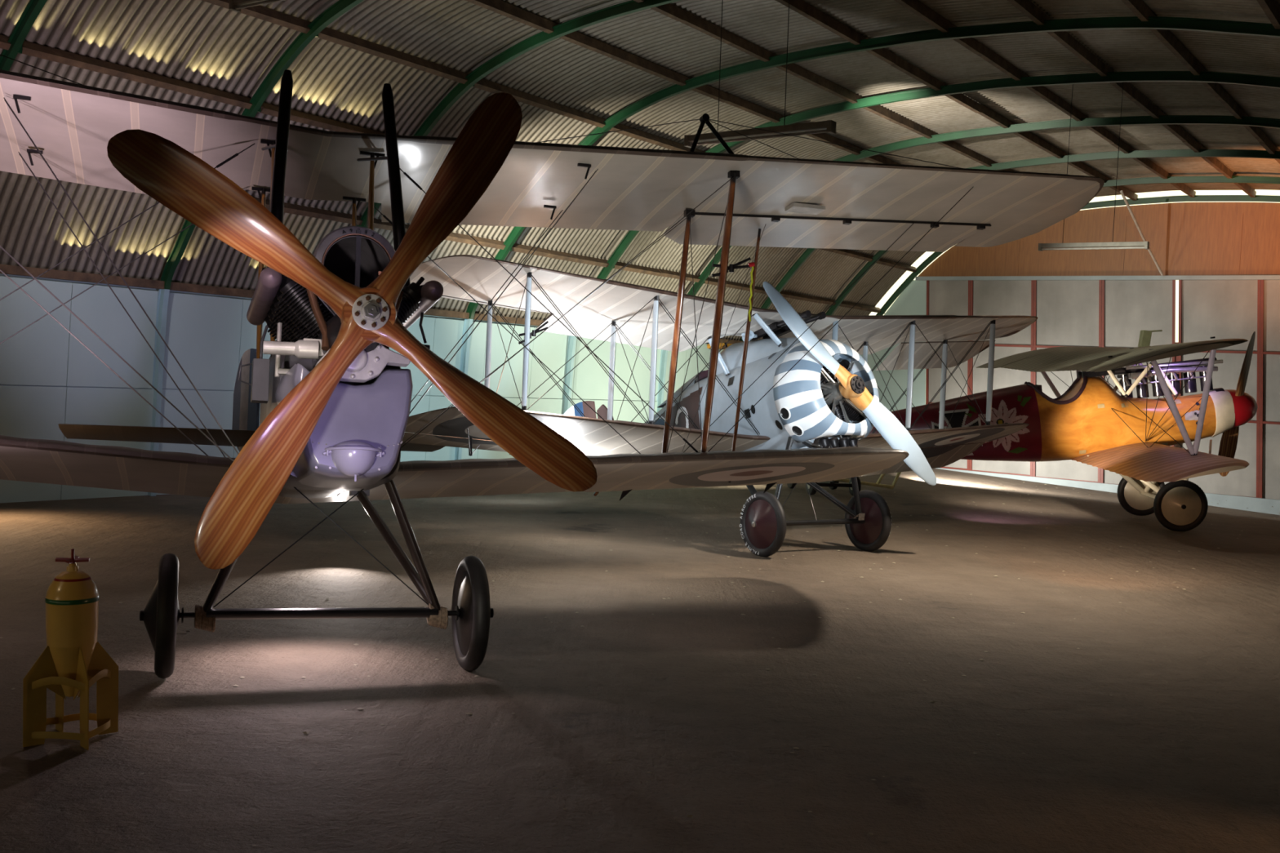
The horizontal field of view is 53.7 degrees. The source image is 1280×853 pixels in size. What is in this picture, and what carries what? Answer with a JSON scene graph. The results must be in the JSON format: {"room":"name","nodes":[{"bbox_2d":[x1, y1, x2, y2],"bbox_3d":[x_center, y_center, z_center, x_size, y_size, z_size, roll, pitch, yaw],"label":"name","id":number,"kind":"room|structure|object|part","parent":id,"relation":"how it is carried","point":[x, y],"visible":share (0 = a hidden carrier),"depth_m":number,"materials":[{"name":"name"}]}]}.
{"room":"aircraft hangar","nodes":[
{"label":"aircraft hangar","id":0,"kind":"room"},
{"bbox_2d":[0,273,724,502],"bbox_3d":[-4.283,-0.307,18.893,0.211,2.960,32.970,5,3,35],"label":"wall","id":1,"kind":"structure","parent":0,"point":[48,379],"depth_m":16.23,"materials":[{"name":"paint"}]},
{"bbox_2d":[0,0,47,71],"bbox_3d":[-0.306,-1.713,8.428,18.330,6.397,0.110,5,3,35],"label":"trim","id":2,"kind":"structure","parent":1,"relation":"attached to","point":[33,9],"depth_m":12.46,"materials":[{"name":"green metal"}]},
{"bbox_2d":[147,0,363,496],"bbox_3d":[1.363,-1.720,10.799,18.330,6.397,0.110,5,3,35],"label":"trim","id":3,"kind":"structure","parent":1,"relation":"attached to","point":[340,7],"depth_m":15.66,"materials":[{"name":"green metal"}]},
{"bbox_2d":[0,263,742,343],"bbox_3d":[-4.134,-1.868,18.783,0.240,0.340,32.970,5,3,35],"label":"trim","id":4,"kind":"structure","parent":1,"relation":"attached to","point":[7,269],"depth_m":15.91,"materials":[{"name":"grey metal"}]},
{"bbox_2d":[356,0,680,227],"bbox_3d":[2.860,-1.726,12.925,18.330,6.397,0.110,5,3,35],"label":"trim","id":5,"kind":"structure","parent":1,"relation":"attached to","point":[629,6],"depth_m":15.90,"materials":[{"name":"green metal"}]},
{"bbox_2d":[454,16,1279,460],"bbox_3d":[4.586,-1.734,15.379,18.330,6.397,0.110,5,3,35],"label":"roof beam","id":6,"kind":"structure","parent":1,"relation":"attached to","point":[1255,28],"depth_m":16.14,"materials":[{"name":"green metal"}]},
{"bbox_2d":[563,71,1279,413],"bbox_3d":[6.175,-1.740,17.636,18.330,6.397,0.110,5,3,35],"label":"roof beam","id":7,"kind":"structure","parent":1,"relation":"attached to","point":[1135,76],"depth_m":18.43,"materials":[{"name":"green metal"}]},
{"bbox_2d":[656,115,1279,412],"bbox_3d":[7.896,-1.747,20.081,18.330,6.397,0.110,5,3,35],"label":"trim","id":8,"kind":"structure","parent":1,"relation":"attached to","point":[1163,119],"depth_m":21.03,"materials":[{"name":"green metal"}]},
{"bbox_2d":[740,149,1279,342],"bbox_3d":[9.611,-1.754,22.518,18.330,6.399,0.110,5,3,35],"label":"trim","id":9,"kind":"structure","parent":1,"relation":"attached to","point":[1163,153],"depth_m":23.24,"materials":[{"name":"metal"}]},
{"bbox_2d":[825,175,1279,315],"bbox_3d":[11.309,-1.761,24.930,18.330,6.399,0.110,5,3,35],"label":"trim","id":10,"kind":"structure","parent":1,"relation":"attached to","point":[1215,179],"depth_m":25.46,"materials":[{"name":"green metal"}]},
{"bbox_2d":[875,195,1279,315],"bbox_3d":[12.771,-1.767,27.007,18.330,6.399,0.110,5,3,35],"label":"trim","id":11,"kind":"structure","parent":1,"relation":"attached to","point":[1181,197],"depth_m":28.04,"materials":[{"name":"metal"}]},
{"bbox_2d":[0,468,1279,852],"bbox_3d":[3.423,1.855,13.781,19.201,0.760,34.471,5,3,35],"label":"floor","id":12,"kind":"structure","parent":0,"point":[1183,755],"depth_m":7.59,"materials":[{"name":"concrete"}]},
{"bbox_2d":[22,548,118,750],"bbox_3d":[-2.643,1.021,5.910,0.324,0.904,0.323,3,2,2],"label":"bomb","id":13,"kind":"object","parent":12,"relation":"on","point":[73,660],"visible":1,"depth_m":5.83,"materials":[{"name":"yellow metal"}]},
{"bbox_2d":[0,53,1103,678],"bbox_3d":[-2.510,-0.619,9.419,11.155,3.923,9.518,4,2,19],"label":"biplane","id":14,"kind":"object","parent":12,"relation":"on","point":[334,397],"visible":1,"depth_m":8.47,"materials":[{"name":"fabric"}]},
{"bbox_3d":[-2.472,1.091,7.187,0.112,0.156,0.105,3,-8,-20],"label":"shock cord","id":15,"kind":"part","parent":14,"relation":"part of","materials":[{"name":"brown fabric"}]},
{"bbox_3d":[-1.904,-0.964,6.095,1.430,0.272,0.137,36,-18,-13],"label":"blade","id":16,"kind":"part","parent":14,"relation":"part of","materials":[{"name":"brown wood"}]},
{"bbox_3d":[-1.686,0.040,6.043,0.272,1.430,0.137,34,-17,-13],"label":"blade","id":17,"kind":"part","parent":14,"relation":"part of","materials":[{"name":"brown wood"}]},
{"bbox_3d":[-1.789,-0.080,7.401,0.730,0.870,0.650,3,-8,-20],"label":"panel","id":18,"kind":"part","parent":14,"relation":"part of","materials":[{"name":"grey metal"}]},
{"bbox_2d":[322,441,384,481],"bbox_3d":[-1.457,0.178,6.472,0.316,0.213,0.148,3,-8,-20],"label":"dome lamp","id":19,"kind":"object","parent":14,"relation":"attached to","point":[350,459],"depth_m":6.48,"materials":[{"name":"purple metal"}]},
{"bbox_3d":[-1.314,-0.561,6.178,0.180,0.180,0.032,3,-8,-20],"label":"hub plate","id":20,"kind":"part","parent":14,"relation":"part of","materials":[{"name":"metal"}]},
{"bbox_3d":[-1.225,1.149,7.648,0.113,0.156,0.105,3,-8,-20],"label":"shock cord","id":21,"kind":"part","parent":14,"relation":"part of","materials":[{"name":"beige fabric"}]},
{"bbox_3d":[-0.997,-1.142,6.459,0.272,1.430,0.137,34,-17,-13],"label":"blade","id":22,"kind":"part","parent":14,"relation":"part of","materials":[{"name":"brown wood"}]},
{"bbox_3d":[-0.794,-0.115,6.399,1.430,0.272,0.137,38,-18,-12],"label":"blade","id":23,"kind":"part","parent":14,"relation":"part of","materials":[{"name":"brown wood"}]},
{"bbox_2d":[684,208,694,217],"bbox_3d":[0.411,-1.774,10.522,0.080,0.050,0.050,3,-8,-20],"label":"socket","id":24,"kind":"object","parent":14,"relation":"attached to","point":[686,211],"depth_m":10.50,"materials":[{"name":"metal"}]},
{"bbox_2d":[711,257,751,276],"bbox_3d":[0.710,-1.238,9.825,0.307,0.175,0.056,3,2,-8],"label":"clamp","id":25,"kind":"object","parent":14,"relation":"attached to","point":[731,267],"visible":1,"depth_m":9.82,"materials":[{"name":"metal"}]},
{"bbox_2d":[747,262,755,266],"bbox_3d":[0.868,-1.262,9.863,0.053,0.046,0.036,2,2,-12],"label":"pad","id":26,"kind":"object","parent":25,"relation":"attached to","point":[751,264],"visible":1,"depth_m":9.85,"materials":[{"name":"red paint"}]},
{"bbox_2d":[748,266,754,321],"bbox_3d":[0.867,-1.044,9.874,0.026,0.446,0.026,3,2,0],"label":"cord","id":27,"kind":"object","parent":25,"relation":"hanging from","point":[753,267],"visible":1,"depth_m":9.87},
{"bbox_2d":[727,170,739,178],"bbox_3d":[0.720,-1.937,9.706,0.080,0.050,0.050,3,-8,-20],"label":"socket","id":28,"kind":"object","parent":14,"relation":"attached to","point":[731,174],"depth_m":9.69,"materials":[{"name":"metal"}]},
{"bbox_3d":[1.397,-1.842,10.694,0.300,0.030,0.160,3,-8,-20],"label":"inspection frame","id":29,"kind":"part","parent":14,"relation":"part of","materials":[{"name":"metal"}]},
{"bbox_2d":[402,254,1037,556],"bbox_3d":[1.269,-0.124,14.827,7.198,2.904,6.780,3,2,8],"label":"biplane","id":30,"kind":"object","parent":12,"relation":"on","point":[829,398],"visible":0.89,"depth_m":13.74,"materials":[{"name":"beige fabric"}]},
{"bbox_2d":[518,320,548,344],"bbox_3d":[-1.037,-0.918,12.352,0.308,0.248,0.066,2,2,-24],"label":"clamp","id":31,"kind":"object","parent":30,"relation":"attached to","point":[534,332],"visible":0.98,"depth_m":12.35,"materials":[{"name":"metal"}]},
{"bbox_3d":[-0.951,0.148,17.770,0.085,0.874,0.206,1,-14,-35],"label":"rudder panel","id":32,"kind":"part","parent":30,"relation":"part of","materials":[{"name":"white paint"}]},
{"bbox_3d":[-0.808,0.108,17.655,0.074,0.900,0.166,1,-14,-35],"label":"rudder panel","id":33,"kind":"part","parent":30,"relation":"part of","materials":[{"name":"blue paint"}]},
{"bbox_3d":[-0.670,0.070,17.544,0.083,0.899,0.196,1,-14,-35],"label":"rudder panel","id":34,"kind":"part","parent":30,"relation":"part of","materials":[{"name":"red fabric"}]},
{"bbox_3d":[0.282,0.049,15.918,0.234,1.166,2.386,2,3,-27],"label":"brown panel","id":35,"kind":"part","parent":30,"relation":"part of","materials":[{"name":"brown fabric"}]},
{"bbox_3d":[1.253,0.722,13.976,0.048,0.605,1.065,2,2,-18],"label":"undercarriage leg","id":36,"kind":"part","parent":30,"relation":"part of","materials":[{"name":"black metal"}]},
{"bbox_3d":[1.513,0.566,13.557,0.284,0.923,0.078,1,3,-40],"label":"undercarriage leg","id":37,"kind":"part","parent":30,"relation":"part of","materials":[{"name":"grey metal"}]},
{"bbox_3d":[1.668,-1.031,13.227,0.091,1.240,0.287,-22,26,53],"label":"blade","id":38,"kind":"part","parent":30,"relation":"part of","materials":[{"name":"blue paint"}]},
{"bbox_3d":[2.089,0.742,14.561,1.065,0.604,0.048,5,3,38],"label":"undercarriage leg","id":39,"kind":"part","parent":30,"relation":"part of","materials":[{"name":"black metal"}]},
{"bbox_3d":[2.170,-0.519,13.430,0.114,0.270,0.236,-22,26,53],"label":"blade","id":40,"kind":"part","parent":30,"relation":"part of","materials":[{"name":"brown wood"}]},
{"bbox_2d":[786,471,901,495],"bbox_3d":[3.784,0.867,22.116,2.359,0.596,1.447,2,2,-18],"label":"trolley","id":41,"kind":"object","parent":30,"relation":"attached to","point":[834,484],"visible":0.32,"depth_m":22.19,"materials":[{"name":"black metal"}]},
{"bbox_3d":[3.981,0.838,22.479,1.775,0.545,0.132,2,3,-27],"label":"handle frame","id":42,"kind":"part","parent":41,"relation":"part of","materials":[{"name":"yellow metal"}]},
{"bbox_3d":[2.398,0.587,14.176,0.285,0.923,0.078,2,3,-30],"label":"undercarriage leg","id":43,"kind":"part","parent":30,"relation":"part of","materials":[{"name":"black metal"}]},
{"bbox_3d":[2.317,-0.448,13.384,0.196,0.196,0.060,1,-14,-35],"label":"hub plate","id":44,"kind":"part","parent":30,"relation":"part of","materials":[{"name":"metal"}]},
{"bbox_3d":[2.466,1.026,14.242,0.116,0.078,0.116,1,-14,-35],"label":"shock cord","id":45,"kind":"part","parent":30,"relation":"part of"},
{"bbox_3d":[2.349,-0.330,13.502,0.270,0.236,0.114,46,-34,-16],"label":"blade","id":46,"kind":"part","parent":30,"relation":"part of","materials":[{"name":"brown wood"}]},
{"bbox_3d":[2.852,0.176,13.718,1.240,0.287,0.091,46,-34,-16],"label":"blade","id":47,"kind":"part","parent":30,"relation":"part of","materials":[{"name":"blue paint"}]},
{"bbox_2d":[869,329,1257,531],"bbox_3d":[6.429,-0.056,19.169,7.725,2.958,7.803,1,3,-36],"label":"biplane","id":48,"kind":"object","parent":12,"relation":"on","point":[1129,437],"visible":0.69,"depth_m":18.91,"materials":[{"name":"fabric"}]},
{"bbox_2d":[995,418,1004,424],"bbox_3d":[5.431,-0.065,19.070,0.116,0.113,0.006,3,2,9],"label":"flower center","id":49,"kind":"object","parent":48,"relation":"on","point":[998,421],"depth_m":19.07,"materials":[{"name":"yellow paint"}]},
{"bbox_2d":[977,400,1030,451],"bbox_3d":[5.495,-0.004,19.109,0.729,0.792,0.134,-6,2,6],"label":"flower","id":50,"kind":"object","parent":48,"relation":"on","point":[1003,411],"depth_m":19.09,"materials":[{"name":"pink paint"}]},
{"bbox_3d":[6.380,-0.498,19.349,0.605,0.340,0.500,-6,2,6],"label":"cockpit seat","id":51,"kind":"part","parent":48,"relation":"part of","materials":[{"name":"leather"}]},
{"bbox_3d":[6.676,0.385,19.076,0.100,0.060,0.055,-6,2,6],"label":"patch plate","id":52,"kind":"part","parent":48,"relation":"part of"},
{"bbox_3d":[6.881,-0.305,18.874,0.100,0.060,0.010,-6,2,6],"label":"patch plate","id":53,"kind":"part","parent":48,"relation":"part of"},
{"bbox_3d":[7.577,0.734,19.882,1.009,0.684,0.065,2,2,-22],"label":"undercarriage leg","id":54,"kind":"part","parent":48,"relation":"part of","materials":[{"name":"beige paint"}]},
{"bbox_3d":[7.466,0.794,18.729,1.000,0.700,0.064,4,3,32],"label":"undercarriage leg","id":55,"kind":"part","parent":48,"relation":"part of","materials":[{"name":"beige paint"}]},
{"bbox_3d":[7.736,-1.333,19.175,0.344,0.281,0.160,-6,2,6],"label":"header tank","id":56,"kind":"part","parent":48,"relation":"part of","materials":[{"name":"green metal"}]},
{"bbox_3d":[8.190,0.636,19.803,0.074,0.921,0.655,2,3,-32],"label":"undercarriage leg","id":57,"kind":"part","parent":48,"relation":"part of","materials":[{"name":"beige paint"}]},
{"bbox_3d":[8.044,-0.372,18.941,0.100,0.060,0.102,-6,2,6],"label":"patch plate","id":58,"kind":"part","parent":48,"relation":"part of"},
{"bbox_3d":[8.246,-0.166,18.814,0.290,0.163,0.017,3,2,1],"label":"inspection plate","id":59,"kind":"part","parent":48,"relation":"part of","materials":[{"name":"metal"}]},
{"bbox_3d":[9.125,0.276,19.609,0.192,1.360,0.167,-6,40,6],"label":"blade","id":60,"kind":"part","parent":48,"relation":"part of","materials":[{"name":"brown wood"}]},
{"bbox_3d":[8.892,-0.867,18.573,0.192,1.360,0.167,-6,43,6],"label":"blade","id":61,"kind":"part","parent":48,"relation":"part of","materials":[{"name":"brown wood"}]},
{"bbox_2d":[0,0,1279,341],"bbox_3d":[3.295,-3.141,13.402,33.745,3.811,37.281,3,2,0],"label":"ceiling","id":62,"kind":"structure","parent":0,"point":[201,42],"depth_m":16.62,"materials":[{"name":"metal"}]},
{"bbox_2d":[228,0,283,12],"bbox_3d":[-3.029,-4.337,10.924,1.450,1.297,0.100,5,3,35],"label":"fluorescent light","id":63,"kind":"object","parent":62,"relation":"hanging from","point":[233,5],"visible":1,"depth_m":11.24,"materials":[{"name":"metal"}]},
{"bbox_2d":[684,0,836,147],"bbox_3d":[1.089,-3.720,11.268,1.500,2.324,0.100,3,2,35],"label":"fluorescent light","id":64,"kind":"object","parent":62,"relation":"hanging from","point":[828,126],"visible":0.93,"depth_m":11.21,"materials":[{"name":"metal"}]},
{"bbox_3d":[0.748,-3.787,11.508,0.007,2.229,0.008,3,2,35],"label":"hanging chain","id":65,"kind":"part","parent":64,"relation":"part of","materials":[{"name":"metal"}]},
{"bbox_3d":[1.312,-3.744,11.111,0.007,2.205,0.008,3,2,35],"label":"hanging chain","id":66,"kind":"part","parent":64,"relation":"part of","materials":[{"name":"metal"}]},
{"bbox_2d":[1038,82,1149,251],"bbox_3d":[6.376,-3.650,17.611,1.490,2.371,0.100,5,3,35],"label":"fluorescent light","id":67,"kind":"object","parent":62,"relation":"hanging from","point":[1124,245],"visible":1,"depth_m":17.60,"materials":[{"name":"metal"}]},
{"bbox_3d":[6.038,-3.725,17.848,0.007,2.276,0.008,5,3,35],"label":"hanging chain","id":68,"kind":"part","parent":67,"relation":"part of","materials":[{"name":"metal"}]},
{"bbox_3d":[6.597,-3.664,17.455,0.007,2.243,0.008,5,3,35],"label":"hanging chain","id":69,"kind":"part","parent":67,"relation":"part of","materials":[{"name":"grey metal"}]},
{"bbox_2d":[1120,190,1163,275],"bbox_3d":[10.663,-4.081,26.845,0.057,1.518,2.454,5,3,43],"label":"pole","id":70,"kind":"object","parent":62,"relation":"hanging from","point":[1121,191],"visible":0.83,"depth_m":26.67,"materials":[{"name":"grey metal"}]},
{"bbox_2d":[861,201,1279,411],"bbox_3d":[12.773,-1.259,27.154,18.300,7.170,0.050,5,3,35],"label":"wall","id":71,"kind":"structure","parent":0,"point":[1202,237],"depth_m":28.45,"materials":[{"name":"brown wood"}]},
{"bbox_2d":[201,0,705,151],"bbox_3d":[-1.807,-4.554,17.198,0.133,0.165,32.870,5,3,35],"label":"roof beam","id":72,"kind":"structure","parent":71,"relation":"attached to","point":[259,11],"depth_m":15.99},
{"bbox_2d":[0,34,916,272],"bbox_3d":[-2.652,-3.832,17.795,0.146,0.158,32.870,5,3,35],"label":"trim","id":73,"kind":"structure","parent":71,"relation":"attached to","point":[28,48],"depth_m":14.23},
{"bbox_2d":[253,196,881,313],"bbox_3d":[-3.428,-2.875,18.344,0.149,0.149,32.870,5,3,35],"label":"trim","id":74,"kind":"structure","parent":71,"relation":"attached to","point":[290,208],"depth_m":21.20,"materials":[{"name":"metal"}]},
{"bbox_2d":[465,0,899,164],"bbox_3d":[-0.618,-4.949,16.360,0.102,0.153,32.870,5,3,35],"label":"trim","id":75,"kind":"structure","parent":71,"relation":"attached to","point":[501,7],"depth_m":17.22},
{"bbox_2d":[633,0,1014,171],"bbox_3d":[0.503,-5.064,15.571,0.088,0.147,32.870,5,3,35],"label":"trim","id":76,"kind":"structure","parent":71,"relation":"attached to","point":[669,10],"depth_m":18.13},
{"bbox_2d":[925,280,970,470],"bbox_3d":[7.505,-1.260,30.798,1.383,4.619,0.065,5,3,35],"label":"door","id":77,"kind":"structure","parent":71,"relation":"in","point":[943,297],"depth_m":30.77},
{"bbox_2d":[774,0,1137,200],"bbox_3d":[1.613,-5.060,14.790,0.080,0.148,32.870,5,3,35],"label":"trim","id":78,"kind":"structure","parent":71,"relation":"attached to","point":[800,6],"depth_m":18.30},
{"bbox_2d":[969,280,1033,476],"bbox_3d":[8.586,-1.165,30.037,1.794,4.637,0.065,5,3,35],"label":"door","id":79,"kind":"structure","parent":71,"relation":"in","point":[988,297],"depth_m":30.03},
{"bbox_2d":[894,0,1195,197],"bbox_3d":[2.599,-5.008,14.096,0.079,0.142,32.870,5,3,35],"label":"trim","id":80,"kind":"structure","parent":71,"relation":"attached to","point":[917,7],"depth_m":18.03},
{"bbox_2d":[1032,280,1102,483],"bbox_3d":[9.843,-1.056,29.153,1.815,4.656,0.065,5,3,35],"label":"wall panel","id":81,"kind":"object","parent":71,"relation":"in","point":[1068,313],"depth_m":29.18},
{"bbox_2d":[915,275,1279,280],"bbox_3d":[12.738,-3.186,27.063,14.500,0.090,0.100,5,3,35],"label":"trim","id":82,"kind":"structure","parent":71,"relation":"attached to","point":[1182,277],"depth_m":28.55,"materials":[{"name":"grey metal"}]},
{"bbox_2d":[936,467,1279,515],"bbox_3d":[12.448,1.888,27.221,13.900,0.950,0.080,5,3,35],"label":"trim","id":83,"kind":"structure","parent":71,"relation":"attached to","point":[1242,503],"depth_m":27.26,"materials":[{"name":"white paint"}]},
{"bbox_2d":[1007,0,1256,197],"bbox_3d":[3.577,-4.883,13.408,0.081,0.149,32.870,5,3,35],"label":"trim","id":84,"kind":"structure","parent":71,"relation":"attached to","point":[1027,7],"depth_m":18.05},
{"bbox_2d":[1100,280,1175,484],"bbox_3d":[11.118,-0.946,28.256,1.841,4.675,0.065,5,3,35],"label":"wall panel","id":85,"kind":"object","parent":71,"relation":"in","point":[1129,307],"depth_m":28.30,"materials":[{"name":"white paint"}]},
{"bbox_2d":[1174,342,1178,445],"bbox_3d":[11.799,-0.197,27.806,0.351,3.309,0.050,5,3,35],"label":"door frame","id":86,"kind":"structure","parent":71,"relation":"attached to","point":[1176,357],"depth_m":27.78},
{"bbox_2d":[1121,0,1279,164],"bbox_3d":[4.556,-4.705,12.720,0.090,0.151,32.870,5,3,35],"label":"trim","id":87,"kind":"structure","parent":71,"relation":"attached to","point":[1138,7],"depth_m":16.45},
{"bbox_2d":[1177,280,1260,497],"bbox_3d":[12.485,-0.827,27.294,1.902,4.695,0.065,5,3,35],"label":"wall panel","id":88,"kind":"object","parent":71,"relation":"in","point":[1221,309],"depth_m":27.19,"materials":[{"name":"white paint"}]},
{"bbox_2d":[1257,0,1279,29],"bbox_3d":[5.691,-4.364,11.922,0.099,0.155,32.870,5,3,35],"label":"trim","id":89,"kind":"structure","parent":71,"relation":"attached to","point":[1271,8],"depth_m":13.17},
{"bbox_2d":[1258,280,1279,499],"bbox_3d":[13.772,-0.716,26.388,1.788,4.714,0.065,5,3,35],"label":"door","id":90,"kind":"structure","parent":71,"relation":"in","point":[1269,380],"depth_m":26.73,"materials":[{"name":"white paint"}]}
]}

